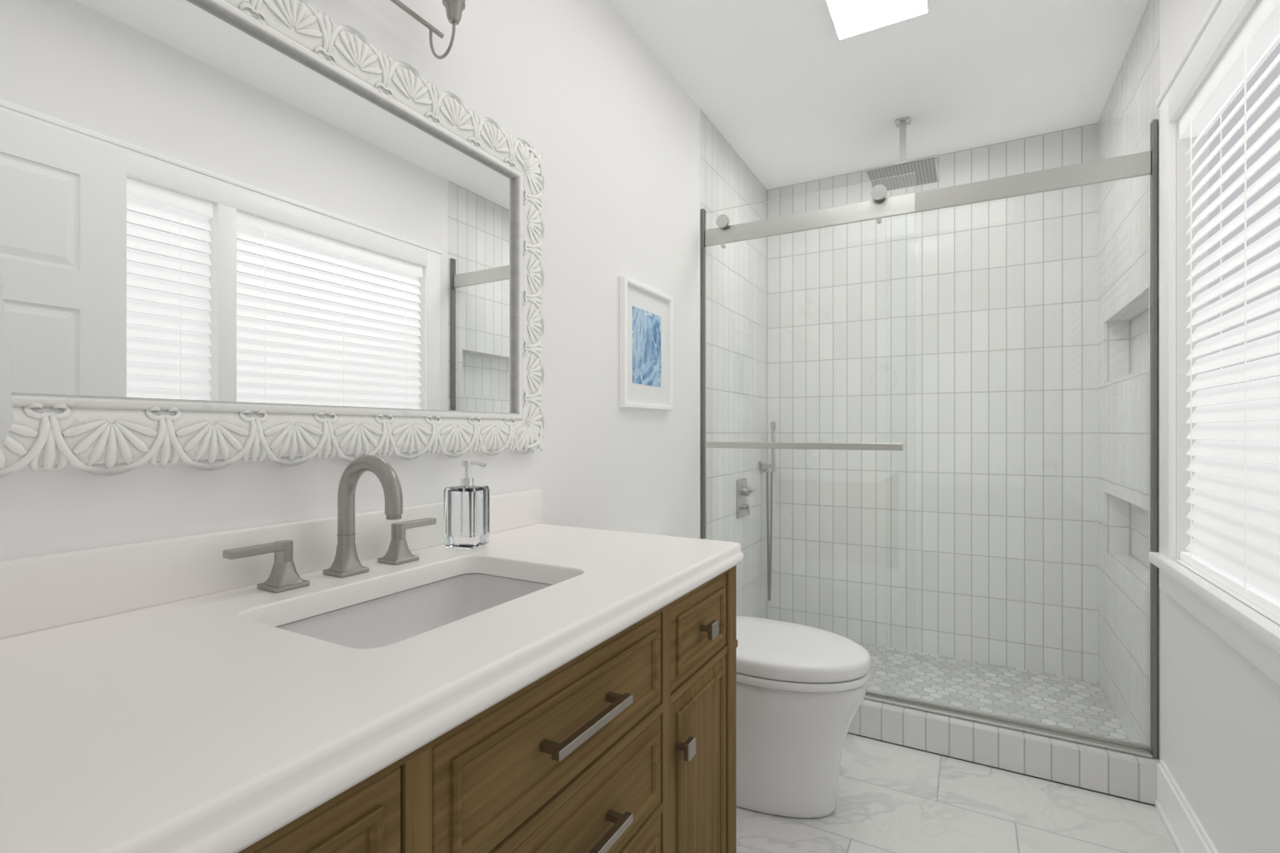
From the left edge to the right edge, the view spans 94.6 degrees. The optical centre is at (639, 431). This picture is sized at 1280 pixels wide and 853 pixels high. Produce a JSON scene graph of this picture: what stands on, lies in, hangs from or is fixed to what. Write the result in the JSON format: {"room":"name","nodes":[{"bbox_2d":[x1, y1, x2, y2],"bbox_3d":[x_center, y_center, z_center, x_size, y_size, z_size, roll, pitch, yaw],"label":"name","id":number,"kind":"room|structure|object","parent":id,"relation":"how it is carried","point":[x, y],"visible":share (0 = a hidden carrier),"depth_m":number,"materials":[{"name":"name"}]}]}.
{"room":"bathroom","nodes":[
{"label":"bathroom","id":0,"kind":"room"},
{"bbox_2d":[0,0,767,561],"bbox_3d":[-0.413,-0.130,1.441,0.120,2.500,4.720,0,0,29],"label":"wall","id":1,"kind":"structure","parent":0,"point":[599,109],"depth_m":1.69,"materials":[{"name":"white paint"}]},
{"bbox_2d":[0,0,544,477],"bbox_3d":[-0.552,-0.340,1.031,0.031,0.795,1.216,0,0,29],"label":"mirror","id":2,"kind":"object","parent":1,"relation":"attached to","point":[259,230],"visible":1,"depth_m":0.93,"materials":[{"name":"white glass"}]},
{"bbox_2d":[389,0,465,59],"bbox_3d":[-0.527,-0.878,0.933,0.169,0.263,0.678,0,0,29],"label":"sconce","id":3,"kind":"object","parent":1,"relation":"attached to","point":[455,9],"visible":1,"depth_m":1.16,"materials":[{"name":"silver metal"}]},
{"bbox_2d":[619,275,673,410],"bbox_3d":[0.029,-0.295,2.088,0.023,0.430,0.360,0,0,29],"label":"framed art","id":4,"kind":"object","parent":1,"relation":"attached to","point":[646,346],"visible":1,"depth_m":2.07,"materials":[{"name":"paper"}]},
{"bbox_2d":[698,107,699,538],"bbox_3d":[0.252,-0.130,2.515,0.003,2.500,0.006,0,0,29],"label":"trim","id":5,"kind":"structure","parent":1,"relation":"attached to","point":[699,322],"depth_m":2.51,"materials":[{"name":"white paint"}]},
{"bbox_2d":[701,119,1157,758],"bbox_3d":[0.917,0.022,2.160,1.506,1.954,0.102,0,0,29],"label":"shower door","id":6,"kind":"structure","parent":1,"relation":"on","point":[928,450],"depth_m":2.09,"materials":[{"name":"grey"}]},
{"bbox_2d":[610,0,1149,190],"bbox_3d":[0.300,-1.430,1.046,1.750,0.100,4.720,0,0,29],"label":"ceiling","id":7,"kind":"structure","parent":0,"point":[782,93],"depth_m":2.27,"materials":[{"name":"white paint"}]},
{"bbox_2d":[824,0,930,40],"bbox_3d":[0.744,-1.368,1.857,0.290,0.023,0.290,0,0,29],"label":"ceiling light panel","id":8,"kind":"object","parent":7,"relation":"attached to","point":[850,18],"visible":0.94,"depth_m":1.91,"materials":[{"name":"white paint"}]},
{"bbox_2d":[864,116,939,186],"bbox_3d":[1.168,-1.256,2.623,0.280,0.247,0.280,0,0,29],"label":"shower head","id":9,"kind":"object","parent":7,"relation":"attached to","point":[925,170],"visible":0.75,"depth_m":2.58},
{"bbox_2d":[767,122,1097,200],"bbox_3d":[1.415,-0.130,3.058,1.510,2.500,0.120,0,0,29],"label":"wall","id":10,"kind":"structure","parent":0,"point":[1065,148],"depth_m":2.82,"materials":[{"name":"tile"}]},
{"bbox_2d":[736,733,1178,852],"bbox_3d":[0.026,1.170,0.552,1.750,0.100,3.590,0,0,29],"label":"floor","id":11,"kind":"structure","parent":0,"point":[893,799],"depth_m":1.72,"materials":[{"name":"tile"}]},
{"bbox_2d":[0,454,744,852],"bbox_3d":[-0.310,0.579,0.889,0.590,1.082,1.209,0,0,29],"label":"bathroom vanity","id":12,"kind":"object","parent":11,"relation":"on","point":[394,677],"visible":1,"depth_m":0.70,"materials":[{"name":"white stone"}]},
{"bbox_2d":[222,454,436,593],"bbox_3d":[-0.452,0.139,0.976,0.160,0.202,0.370,0,0,29],"label":"faucet","id":13,"kind":"object","parent":12,"relation":"on","point":[346,574],"depth_m":0.98,"materials":[{"name":"silver metal"}]},
{"bbox_2d":[443,460,489,549],"bbox_3d":[-0.358,0.150,1.234,0.079,0.178,0.071,0,0,17],"label":"soap dispenser","id":14,"kind":"object","parent":12,"relation":"on","point":[467,514],"visible":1,"depth_m":1.21,"materials":[{"name":"clear glass"}]},
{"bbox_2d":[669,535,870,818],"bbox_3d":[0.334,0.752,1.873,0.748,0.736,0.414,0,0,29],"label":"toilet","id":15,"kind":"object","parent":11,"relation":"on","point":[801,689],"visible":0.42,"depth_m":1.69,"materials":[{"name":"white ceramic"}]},
{"bbox_2d":[848,698,1159,806],"bbox_3d":[0.927,1.060,2.179,1.510,0.120,0.130,0,0,29],"label":"shower curb","id":16,"kind":"object","parent":11,"relation":"on","point":[1122,775],"depth_m":1.94,"materials":[{"name":"tile"}]},
{"bbox_2d":[1097,0,1279,852],"bbox_3d":[1.012,-0.130,0.651,0.120,2.500,4.720,0,0,29],"label":"wall","id":17,"kind":"structure","parent":0,"point":[1218,726],"depth_m":1.60,"materials":[{"name":"white paint"}]},
{"bbox_2d":[1155,759,1218,852],"bbox_3d":[0.997,1.048,0.768,0.020,0.145,2.270,0,0,29],"label":"baseboard","id":18,"kind":"structure","parent":17,"relation":"attached to","point":[1188,834],"depth_m":1.58,"materials":[{"name":"white paint"}]},
{"bbox_2d":[1148,0,1279,686],"bbox_3d":[1.061,-0.258,0.798,0.138,1.435,2.125,0,0,29],"label":"window","id":19,"kind":"structure","parent":17,"relation":"in","point":[1248,630],"depth_m":1.47,"materials":[{"name":"white paint"}]},
{"bbox_2d":[1179,0,1279,618],"bbox_3d":[1.300,-0.255,1.229,0.060,1.217,0.908,0,0,29],"label":"window blind","id":20,"kind":"object","parent":19,"relation":"attached to","point":[1234,513],"visible":1,"depth_m":1.34,"materials":[{"name":"white plastic"}]},
{"label":"outside","id":21,"kind":"structure","parent":0,"visible":0},
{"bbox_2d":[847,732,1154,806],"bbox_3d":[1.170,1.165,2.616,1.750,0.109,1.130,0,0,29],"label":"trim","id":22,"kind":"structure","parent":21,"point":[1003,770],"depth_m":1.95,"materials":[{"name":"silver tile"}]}
]}

